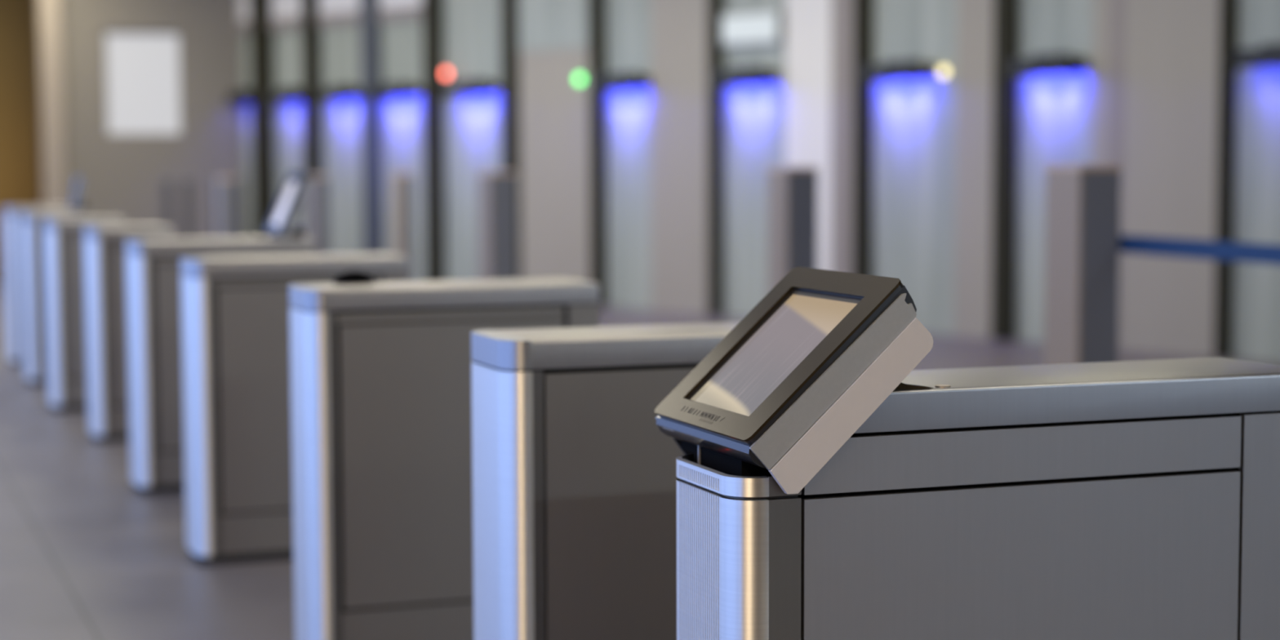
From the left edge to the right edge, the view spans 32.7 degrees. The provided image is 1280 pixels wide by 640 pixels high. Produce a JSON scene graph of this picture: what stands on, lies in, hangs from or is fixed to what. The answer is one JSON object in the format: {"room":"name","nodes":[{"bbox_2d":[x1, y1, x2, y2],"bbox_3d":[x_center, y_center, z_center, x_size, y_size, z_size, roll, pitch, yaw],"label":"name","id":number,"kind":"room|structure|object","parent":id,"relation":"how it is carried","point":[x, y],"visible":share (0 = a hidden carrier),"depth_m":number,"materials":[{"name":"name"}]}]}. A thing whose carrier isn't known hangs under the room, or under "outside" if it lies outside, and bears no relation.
{"room":"turnstile entrance lobby","nodes":[
{"label":"turnstile entrance lobby","id":0,"kind":"room"},
{"bbox_2d":[0,0,39,274],"bbox_3d":[-6.524,-2.323,24.253,1.900,3.600,0.200,-2,5,-20],"label":"wall","id":1,"kind":"structure","parent":0,"point":[20,186],"depth_m":24.03,"materials":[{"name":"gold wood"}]},
{"bbox_2d":[60,0,235,238],"bbox_3d":[-5.134,-2.252,23.281,2.020,3.600,0.200,-2,5,-20],"label":"wall","id":2,"kind":"structure","parent":0,"point":[122,176],"depth_m":23.17,"materials":[{"name":"beige paint"}]},
{"bbox_2d":[102,30,184,137],"bbox_3d":[-5.276,-2.505,23.197,0.830,1.120,0.080,-2,5,-20],"label":"sign","id":3,"kind":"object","parent":2,"relation":"in","point":[143,70],"depth_m":23.21,"materials":[{"name":"grey"}]},
{"bbox_2d":[231,0,243,177],"bbox_3d":[-4.354,-2.272,23.578,0.160,3.590,0.330,-4,6,-40],"label":"wall panel","id":4,"kind":"object","parent":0,"point":[236,37],"visible":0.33,"depth_m":23.41,"materials":[{"name":"grey metal"}]},
{"bbox_2d":[240,32,253,236],"bbox_3d":[-4.154,-2.253,23.325,0.040,3.590,0.316,-4,6,-40],"label":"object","id":5,"kind":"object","parent":4,"relation":"attached to","point":[245,37],"depth_m":23.38,"materials":[{"name":"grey glass"}]},
{"bbox_2d":[227,89,251,103],"bbox_3d":[-4.234,-2.373,23.232,0.190,0.147,0.272,-4,6,-40],"label":"recessed light","id":6,"kind":"object","parent":5,"relation":"attached to","point":[242,95],"visible":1,"depth_m":23.13,"materials":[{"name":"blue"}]},
{"bbox_2d":[238,0,422,22],"bbox_3d":[-3.151,-3.515,21.983,0.022,0.870,3.511,-4,6,-40],"label":"wall","id":7,"kind":"structure","parent":0,"point":[279,8],"depth_m":22.10,"materials":[{"name":"grey"}]},
{"bbox_2d":[236,21,250,33],"bbox_3d":[-4.187,-3.113,23.232,0.040,0.120,0.316,-4,6,-40],"label":"trim","id":8,"kind":"structure","parent":7,"relation":"attached to","point":[243,27],"depth_m":23.24,"materials":[{"name":"beige"}]},
{"bbox_2d":[519,47,590,281],"bbox_3d":[-0.693,-1.946,19.251,0.160,3.590,1.004,-4,6,-40],"label":"wall panel","id":9,"kind":"object","parent":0,"point":[554,108],"visible":0.56,"depth_m":19.24,"materials":[{"name":"grey metal"}]},
{"bbox_2d":[518,0,588,51],"bbox_3d":[-0.764,-3.053,19.111,0.012,1.360,0.980,-4,6,-40],"label":"wall","id":10,"kind":"structure","parent":9,"relation":"attached to","point":[544,24],"depth_m":19.14,"materials":[{"name":"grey glass"}]},
{"bbox_2d":[576,74,584,84],"bbox_3d":[-0.496,-2.084,18.905,0.090,0.080,0.080,-4,6,-40],"label":"indicator light","id":11,"kind":"object","parent":9,"relation":"attached to","point":[580,78],"visible":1,"depth_m":18.87,"materials":[{"name":"green plastic"}]},
{"bbox_2d":[0,274,1279,639],"bbox_3d":[2.150,0.497,11.556,15.700,0.100,32.400,-2,5,-20],"label":"floor","id":12,"kind":"structure","parent":0,"point":[85,554],"depth_m":7.62,"materials":[{"name":"stone"}]},
{"bbox_2d":[4,205,68,364],"bbox_3d":[-3.859,-0.226,14.004,0.380,1.000,0.266,-2,5,-20],"label":"gate","id":13,"kind":"object","parent":12,"relation":"on","point":[12,218],"visible":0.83,"depth_m":13.84,"materials":[{"name":"grey metal"}]},
{"bbox_2d":[35,0,65,206],"bbox_3d":[-6.165,-2.214,22.843,0.220,3.600,0.400,-2,5,-20],"label":"column","id":14,"kind":"structure","parent":12,"relation":"on","point":[47,12],"depth_m":22.66,"materials":[{"name":"beige"}]},
{"bbox_2d":[20,210,91,384],"bbox_3d":[-3.420,-0.136,12.829,0.380,1.000,0.266,-2,5,-20],"label":"gate","id":15,"kind":"object","parent":12,"relation":"on","point":[32,222],"visible":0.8,"depth_m":12.67,"materials":[{"name":"grey metal"}]},
{"bbox_2d":[70,177,86,211],"bbox_3d":[-3.296,-0.737,12.819,0.078,0.199,0.197,-2,5,-20],"label":"terminal","id":16,"kind":"object","parent":15,"relation":"on","point":[75,202],"visible":1,"depth_m":12.75,"materials":[{"name":"black plastic"}]},
{"bbox_2d":[43,217,126,411],"bbox_3d":[-2.922,-0.036,11.534,0.400,1.000,0.266,-2,5,-20],"label":"gate","id":17,"kind":"object","parent":12,"relation":"on","point":[64,237],"visible":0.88,"depth_m":11.38,"materials":[{"name":"grey metal"}]},
{"bbox_2d":[84,224,173,442],"bbox_3d":[-2.407,0.058,10.316,0.385,1.000,0.266,-2,5,-20],"label":"gate","id":18,"kind":"object","parent":12,"relation":"on","point":[104,246],"visible":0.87,"depth_m":10.16,"materials":[{"name":"grey metal"}]},
{"bbox_2d":[160,178,173,226],"bbox_3d":[-4.279,-0.730,19.821,0.110,1.100,0.160,-2,5,-20],"label":"square post","id":19,"kind":"object","parent":12,"relation":"on","point":[166,183],"visible":0.45,"depth_m":19.74,"materials":[{"name":"grey metal"}]},
{"bbox_2d":[180,178,193,238],"bbox_3d":[-4.110,-0.735,19.884,0.110,1.100,0.160,-2,5,-20],"label":"square post","id":20,"kind":"object","parent":12,"relation":"on","point":[187,186],"visible":0.45,"depth_m":19.81,"materials":[{"name":"grey metal"}]},
{"bbox_2d":[210,177,216,237],"bbox_3d":[-3.853,-0.744,19.980,0.120,1.100,0.160,-2,5,-20],"label":"square post","id":21,"kind":"object","parent":12,"relation":"on","point":[211,179],"visible":0.17,"depth_m":19.92,"materials":[{"name":"grey metal"}]},
{"bbox_2d":[125,236,315,493],"bbox_3d":[-1.690,0.172,8.826,0.720,1.000,0.266,-2,5,-20],"label":"gate","id":22,"kind":"object","parent":12,"relation":"on","point":[153,265],"visible":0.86,"depth_m":8.62,"materials":[{"name":"grey metal"}]},
{"bbox_2d":[264,172,312,238],"bbox_3d":[-1.434,-0.470,8.904,0.143,0.265,0.304,-2,5,-20],"label":"terminal","id":23,"kind":"object","parent":22,"relation":"on","point":[295,188],"visible":1,"depth_m":8.83,"materials":[{"name":"black plastic"}]},
{"bbox_2d":[214,177,235,237],"bbox_3d":[-3.113,-0.497,16.474,0.140,1.150,0.260,-2,5,-20],"label":"square post","id":24,"kind":"object","parent":12,"relation":"on","point":[225,208],"visible":0.43,"depth_m":16.35,"materials":[{"name":"grey metal"}]},
{"bbox_2d":[235,177,244,237],"bbox_3d":[-3.675,-0.750,20.046,0.120,1.100,0.160,-2,5,-20],"label":"square post","id":25,"kind":"object","parent":12,"relation":"on","point":[239,182],"visible":0.33,"depth_m":19.97,"materials":[{"name":"grey metal"}]},
{"bbox_2d":[180,253,408,565],"bbox_3d":[-1.157,0.286,7.337,0.718,1.000,0.266,-2,5,-20],"label":"gate","id":26,"kind":"object","parent":12,"relation":"on","point":[235,310],"visible":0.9,"depth_m":7.15,"materials":[{"name":"grey metal"}]},
{"bbox_2d":[307,175,329,253],"bbox_3d":[-2.222,-0.413,15.166,0.130,1.180,0.260,-2,5,-20],"label":"square post","id":27,"kind":"object","parent":12,"relation":"on","point":[318,191],"visible":0.32,"depth_m":15.04,"materials":[{"name":"grey metal"}]},
{"bbox_2d":[391,173,414,281],"bbox_3d":[-1.963,-0.641,18.181,0.140,1.163,0.300,-2,5,-20],"label":"square post","id":28,"kind":"object","parent":12,"relation":"on","point":[402,183],"visible":0.57,"depth_m":18.06,"materials":[{"name":"grey metal"}]},
{"bbox_2d":[288,277,599,639],"bbox_3d":[-0.522,0.401,5.844,0.787,1.000,0.266,-2,5,-20],"label":"gate","id":29,"kind":"object","parent":12,"relation":"on","point":[381,379],"visible":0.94,"depth_m":5.67,"materials":[{"name":"grey metal"}]},
{"bbox_2d":[333,271,374,284],"bbox_3d":[-0.760,-0.114,5.810,0.110,0.034,0.052,-2,5,-20],"label":"card reader","id":30,"kind":"object","parent":29,"relation":"on","point":[348,277],"visible":1,"depth_m":5.79,"materials":[{"name":"black plastic"}]},
{"bbox_2d":[476,171,516,279],"bbox_3d":[-0.877,-0.306,13.495,0.195,1.220,0.300,-2,5,-20],"label":"square post","id":31,"kind":"object","parent":12,"relation":"on","point":[496,190],"visible":0.57,"depth_m":13.36,"materials":[{"name":"grey metal"}]},
{"bbox_2d":[471,321,739,639],"bbox_3d":[0.088,0.516,4.349,0.820,1.000,0.266,-2,5,-20],"label":"gate","id":32,"kind":"object","parent":12,"relation":"on","point":[574,469],"visible":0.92,"depth_m":4.13,"materials":[{"name":"grey metal"}]},
{"bbox_2d":[767,166,818,293],"bbox_3d":[0.807,-0.174,11.490,0.207,1.257,0.280,-2,5,-20],"label":"square post","id":33,"kind":"object","parent":12,"relation":"on","point":[792,192],"visible":0.45,"depth_m":11.36,"materials":[{"name":"grey metal"}]},
{"bbox_2d":[675,356,1279,639],"bbox_3d":[0.558,0.584,3.443,1.018,1.002,0.266,-2,5,-20],"label":"gate","id":34,"kind":"object","parent":12,"relation":"on","point":[1140,500],"visible":0.97,"depth_m":3.29,"materials":[{"name":"grey metal"}]},
{"bbox_2d":[654,266,933,493],"bbox_3d":[0.230,0.081,3.325,0.311,0.304,0.384,-2,5,-20],"label":"terminal","id":35,"kind":"object","parent":34,"relation":"on","point":[794,380],"visible":1,"depth_m":3.19,"materials":[{"name":"black plastic"}]},
{"bbox_2d":[1044,164,1121,364],"bbox_3d":[1.761,0.028,8.697,0.213,1.285,0.290,-2,5,-20],"label":"square post","id":36,"kind":"object","parent":12,"relation":"on","point":[1082,237],"visible":0.66,"depth_m":8.57,"materials":[{"name":"grey metal"}]},
{"bbox_2d":[1119,234,1279,264],"bbox_3d":[2.237,-0.230,7.684,0.004,0.070,2.308,-2,5,-20],"label":"belt","id":37,"kind":"object","parent":36,"relation":"attached to","point":[1260,253],"visible":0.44,"depth_m":8.09,"materials":[{"name":"blue fabric"}]},
{"bbox_2d":[650,0,686,313],"bbox_3d":[0.296,-1.858,18.083,0.160,3.590,0.450,-4,6,-40],"label":"wall panel","id":38,"kind":"object","parent":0,"point":[668,17],"visible":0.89,"depth_m":18.07,"materials":[{"name":"grey metal"}]},
{"bbox_2d":[605,0,651,310],"bbox_3d":[-0.068,-1.889,18.497,0.040,3.590,0.653,-4,6,-40],"label":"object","id":39,"kind":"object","parent":38,"relation":"attached to","point":[628,22],"depth_m":18.54,"materials":[{"name":"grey glass"}]},
{"bbox_2d":[591,72,650,90],"bbox_3d":[-0.161,-2.010,18.420,0.190,0.147,0.560,-4,6,-40],"label":"recessed light","id":40,"kind":"object","parent":39,"relation":"attached to","point":[618,81],"visible":1,"depth_m":18.31,"materials":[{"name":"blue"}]},
{"bbox_2d":[686,0,707,315],"bbox_3d":[0.528,-1.837,17.809,0.160,3.590,0.270,-4,6,-40],"label":"wall panel","id":41,"kind":"object","parent":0,"point":[696,10],"visible":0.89,"depth_m":17.80,"materials":[{"name":"grey metal"}]},
{"bbox_2d":[785,0,831,270],"bbox_3d":[1.353,-1.764,16.834,0.160,3.590,0.498,-4,6,-40],"label":"wall panel","id":42,"kind":"object","parent":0,"point":[808,22],"visible":0.44,"depth_m":16.76,"materials":[{"name":"white metal"}]},
{"bbox_2d":[723,0,786,317],"bbox_3d":[0.936,-1.800,17.312,0.040,3.590,0.772,-4,6,-40],"label":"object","id":43,"kind":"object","parent":42,"relation":"attached to","point":[754,115],"depth_m":17.42,"materials":[{"name":"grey glass"}]},
{"bbox_2d":[711,66,777,86],"bbox_3d":[0.822,-1.922,17.258,0.190,0.147,0.576,-4,6,-40],"label":"recessed light","id":44,"kind":"object","parent":43,"relation":"attached to","point":[744,76],"visible":1,"depth_m":17.15,"materials":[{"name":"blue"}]},
{"bbox_2d":[721,9,783,46],"bbox_3d":[0.882,-2.301,17.253,0.065,0.260,0.660,-4,6,-40],"label":"sign","id":45,"kind":"object","parent":43,"relation":"attached to","point":[763,27],"visible":1,"depth_m":17.20,"materials":[{"name":"white"}]},
{"bbox_2d":[830,0,853,272],"bbox_3d":[1.590,-1.742,16.554,0.160,3.590,0.238,-4,6,-40],"label":"wall panel","id":46,"kind":"object","parent":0,"point":[842,34],"visible":0.33,"depth_m":16.53,"materials":[{"name":"beige"}]},
{"bbox_2d":[954,0,993,339],"bbox_3d":[2.437,-1.667,15.553,0.160,3.590,0.350,-4,6,-40],"label":"wall panel","id":47,"kind":"object","parent":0,"point":[975,18],"visible":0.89,"depth_m":15.55,"materials":[{"name":"grey metal"}]},
{"bbox_2d":[872,0,956,335],"bbox_3d":[2.038,-1.701,16.009,0.040,3.590,0.864,-4,6,-40],"label":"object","id":48,"kind":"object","parent":47,"relation":"attached to","point":[914,155],"depth_m":16.02,"materials":[{"name":"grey glass"}]},
{"bbox_2d":[860,59,935,81],"bbox_3d":[1.886,-1.827,16.000,0.190,0.147,0.576,-4,6,-40],"label":"recessed light","id":49,"kind":"object","parent":48,"relation":"attached to","point":[908,69],"visible":1,"depth_m":15.90,"materials":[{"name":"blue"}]},
{"bbox_2d":[939,66,949,77],"bbox_3d":[2.198,-1.790,15.765,0.040,0.080,0.080,-4,6,-40],"label":"indicator light","id":50,"kind":"object","parent":48,"relation":"attached to","point":[944,71],"visible":1,"depth_m":15.74,"materials":[{"name":"yellow"}]},
{"bbox_2d":[1091,0,1111,164],"bbox_3d":[3.153,-1.603,14.706,0.160,3.590,0.142,-4,6,-40],"label":"wall panel","id":51,"kind":"object","parent":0,"point":[1101,10],"visible":0.33,"depth_m":14.65,"materials":[{"name":"grey metal"}]},
{"bbox_2d":[1016,0,1093,342],"bbox_3d":[2.880,-1.626,15.014,0.040,3.590,0.683,-4,6,-40],"label":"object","id":52,"kind":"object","parent":51,"relation":"attached to","point":[1055,111],"depth_m":15.12,"materials":[{"name":"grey glass"}]},
{"bbox_2d":[1008,53,1087,75],"bbox_3d":[2.787,-1.747,14.936,0.190,0.147,0.528,-4,6,-40],"label":"recessed light","id":53,"kind":"object","parent":52,"relation":"attached to","point":[1053,63],"visible":1,"depth_m":14.84,"materials":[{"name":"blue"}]},
{"bbox_2d":[1108,0,1126,350],"bbox_3d":[3.240,-1.595,14.604,0.160,3.590,0.128,-4,6,-40],"label":"wall panel","id":54,"kind":"object","parent":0,"point":[1117,7],"visible":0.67,"depth_m":14.56,"materials":[{"name":"beige"}]},
{"bbox_2d":[1121,0,1219,357],"bbox_3d":[3.519,-1.570,14.274,0.160,3.590,0.736,-4,6,-40],"label":"wall panel","id":55,"kind":"object","parent":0,"point":[1171,132],"visible":0.78,"depth_m":14.27,"materials":[{"name":"grey metal"}]},
{"bbox_3d":[0.668,-1.843,17.875,0.140,3.590,15.650,-4,6,-40],"label":"wall","id":56,"kind":"structure","parent":0,"visible":0},
{"bbox_2d":[249,0,275,236],"bbox_3d":[-3.936,-2.234,23.068,0.180,3.590,0.340,-4,6,-40],"label":"trim","id":57,"kind":"structure","parent":56,"relation":"attached to","point":[262,76],"depth_m":22.98,"materials":[{"name":"grey metal"}]},
{"bbox_2d":[269,16,301,31],"bbox_3d":[-3.637,-3.064,22.582,0.040,0.120,0.669,-4,6,-40],"label":"door frame","id":58,"kind":"structure","parent":56,"relation":"attached to","point":[288,23],"depth_m":22.59,"materials":[{"name":"beige"}]},
{"bbox_2d":[273,28,304,236],"bbox_3d":[-3.604,-2.204,22.675,0.040,3.590,0.669,-4,6,-40],"label":"glass panel","id":59,"kind":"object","parent":56,"relation":"in","point":[287,43],"depth_m":22.70,"materials":[{"name":"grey glass"}]},
{"bbox_2d":[266,87,302,102],"bbox_3d":[-3.647,-2.320,22.539,0.190,0.147,0.496,-4,6,-40],"label":"recessed light","id":60,"kind":"object","parent":59,"relation":"attached to","point":[291,94],"visible":1,"depth_m":22.43,"materials":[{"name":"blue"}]},
{"bbox_2d":[301,0,323,237],"bbox_3d":[-3.303,-2.177,22.320,0.180,3.590,0.244,-4,6,-40],"label":"trim","id":61,"kind":"structure","parent":56,"relation":"attached to","point":[311,33],"depth_m":22.23,"materials":[{"name":"grey metal"}]},
{"bbox_2d":[317,10,359,26],"bbox_3d":[-2.986,-3.006,21.813,0.040,0.120,0.821,-4,6,-40],"label":"door frame","id":62,"kind":"structure","parent":56,"relation":"attached to","point":[350,17],"depth_m":21.81,"materials":[{"name":"beige"}]},
{"bbox_2d":[320,23,362,253],"bbox_3d":[-2.953,-2.146,21.907,0.041,3.590,0.821,-4,6,-40],"label":"glass panel","id":63,"kind":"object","parent":56,"relation":"in","point":[340,44],"depth_m":21.94,"materials":[{"name":"clear glass"}]},
{"bbox_2d":[315,84,360,101],"bbox_3d":[-2.996,-2.262,21.769,0.190,0.147,0.592,-4,6,-40],"label":"recessed light","id":64,"kind":"object","parent":63,"relation":"attached to","point":[345,91],"visible":1,"depth_m":21.65,"materials":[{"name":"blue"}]},
{"bbox_2d":[359,0,384,253],"bbox_3d":[-2.595,-2.114,21.484,0.180,3.590,0.269,-4,6,-40],"label":"trim","id":65,"kind":"structure","parent":56,"relation":"attached to","point":[371,33],"depth_m":21.42,"materials":[{"name":"grey dark painted metal"}]},
{"bbox_2d":[377,4,422,22],"bbox_3d":[-2.280,-2.943,20.979,0.040,0.120,0.792,-4,6,-40],"label":"door frame","id":66,"kind":"structure","parent":56,"relation":"attached to","point":[411,12],"depth_m":20.98,"materials":[{"name":"beige"}]},
{"bbox_2d":[381,18,425,280],"bbox_3d":[-2.246,-2.083,21.072,0.041,3.590,0.792,-4,6,-40],"label":"glass panel","id":67,"kind":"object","parent":56,"relation":"in","point":[402,40],"depth_m":21.06,"materials":[{"name":"clear glass"}]},
{"bbox_2d":[368,82,421,98],"bbox_3d":[-2.364,-2.206,21.022,0.190,0.147,0.624,-4,6,-40],"label":"recessed light","id":68,"kind":"object","parent":67,"relation":"attached to","point":[400,90],"visible":1,"depth_m":20.89,"materials":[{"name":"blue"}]},
{"bbox_2d":[422,0,445,280],"bbox_3d":[-1.911,-2.053,20.675,0.180,3.590,0.228,-4,6,-40],"label":"trim","id":69,"kind":"structure","parent":56,"relation":"attached to","point":[432,10],"depth_m":20.63,"materials":[{"name":"grey metal"}]},
{"bbox_2d":[442,0,502,279],"bbox_3d":[-1.511,-2.018,20.203,0.041,3.590,0.993,-4,6,-40],"label":"glass panel","id":70,"kind":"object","parent":56,"relation":"in","point":[472,28],"depth_m":20.30,"materials":[{"name":"clear glass"}]},
{"bbox_2d":[443,69,454,78],"bbox_3d":[-1.782,-2.301,20.416,0.090,0.080,0.080,-4,6,-40],"label":"indicator light","id":71,"kind":"object","parent":70,"relation":"attached to","point":[448,73],"visible":1,"depth_m":20.39,"materials":[{"name":"red plastic"}]},
{"bbox_2d":[442,79,498,96],"bbox_3d":[-1.558,-2.134,20.070,0.190,0.147,0.608,-4,6,-40],"label":"recessed light","id":72,"kind":"object","parent":70,"relation":"attached to","point":[473,86],"visible":1,"depth_m":19.94,"materials":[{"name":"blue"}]},
{"bbox_2d":[500,0,520,278],"bbox_3d":[-1.107,-1.982,19.726,0.180,3.590,0.238,-4,6,-40],"label":"trim","id":73,"kind":"structure","parent":56,"relation":"attached to","point":[510,81],"depth_m":19.65,"materials":[{"name":"grey metal"}]},
{"bbox_2d":[588,0,606,306],"bbox_3d":[-0.328,-1.912,18.804,0.180,3.590,0.133,-4,6,-40],"label":"trim","id":74,"kind":"structure","parent":56,"relation":"attached to","point":[597,8],"depth_m":18.77,"materials":[{"name":"grey metal"}]},
{"bbox_2d":[707,0,723,316],"bbox_3d":[0.647,-1.825,17.653,0.180,3.590,0.103,-4,6,-40],"label":"trim","id":75,"kind":"structure","parent":56,"relation":"attached to","point":[715,7],"depth_m":17.63,"materials":[{"name":"grey metal"}]},
{"bbox_2d":[852,0,873,275],"bbox_3d":[1.709,-1.730,16.398,0.180,3.590,0.135,-4,6,-40],"label":"trim","id":76,"kind":"structure","parent":56,"relation":"attached to","point":[863,10],"depth_m":16.36,"materials":[{"name":"grey metal"}]},
{"bbox_2d":[991,0,1019,341],"bbox_3d":[2.601,-1.651,15.344,0.180,3.590,0.162,-4,6,-40],"label":"trim","id":77,"kind":"structure","parent":56,"relation":"attached to","point":[1006,12],"depth_m":15.32,"materials":[{"name":"grey metal"}]},
{"bbox_2d":[1213,0,1237,358],"bbox_3d":[3.780,-1.546,13.951,0.180,3.590,0.076,-4,6,-40],"label":"trim","id":78,"kind":"structure","parent":56,"relation":"attached to","point":[1228,42],"depth_m":13.94,"materials":[{"name":"grey metal"}]},
{"bbox_3d":[4.859,-1.451,12.691,0.160,3.590,1.900,-4,6,-40],"label":"wall panel","id":79,"kind":"object","parent":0,"visible":0},
{"bbox_2d":[1231,0,1279,362],"bbox_3d":[4.024,-1.524,13.662,0.040,3.590,0.663,-4,6,-40],"label":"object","id":80,"kind":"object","parent":79,"relation":"attached to","point":[1255,318],"depth_m":13.82,"materials":[{"name":"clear glass"}]},
{"bbox_2d":[1234,43,1279,67],"bbox_3d":[3.957,-1.642,13.554,0.190,0.147,0.496,-4,6,-40],"label":"recessed light","id":81,"kind":"object","parent":80,"relation":"attached to","point":[1268,55],"visible":1,"depth_m":13.56,"materials":[{"name":"black"}]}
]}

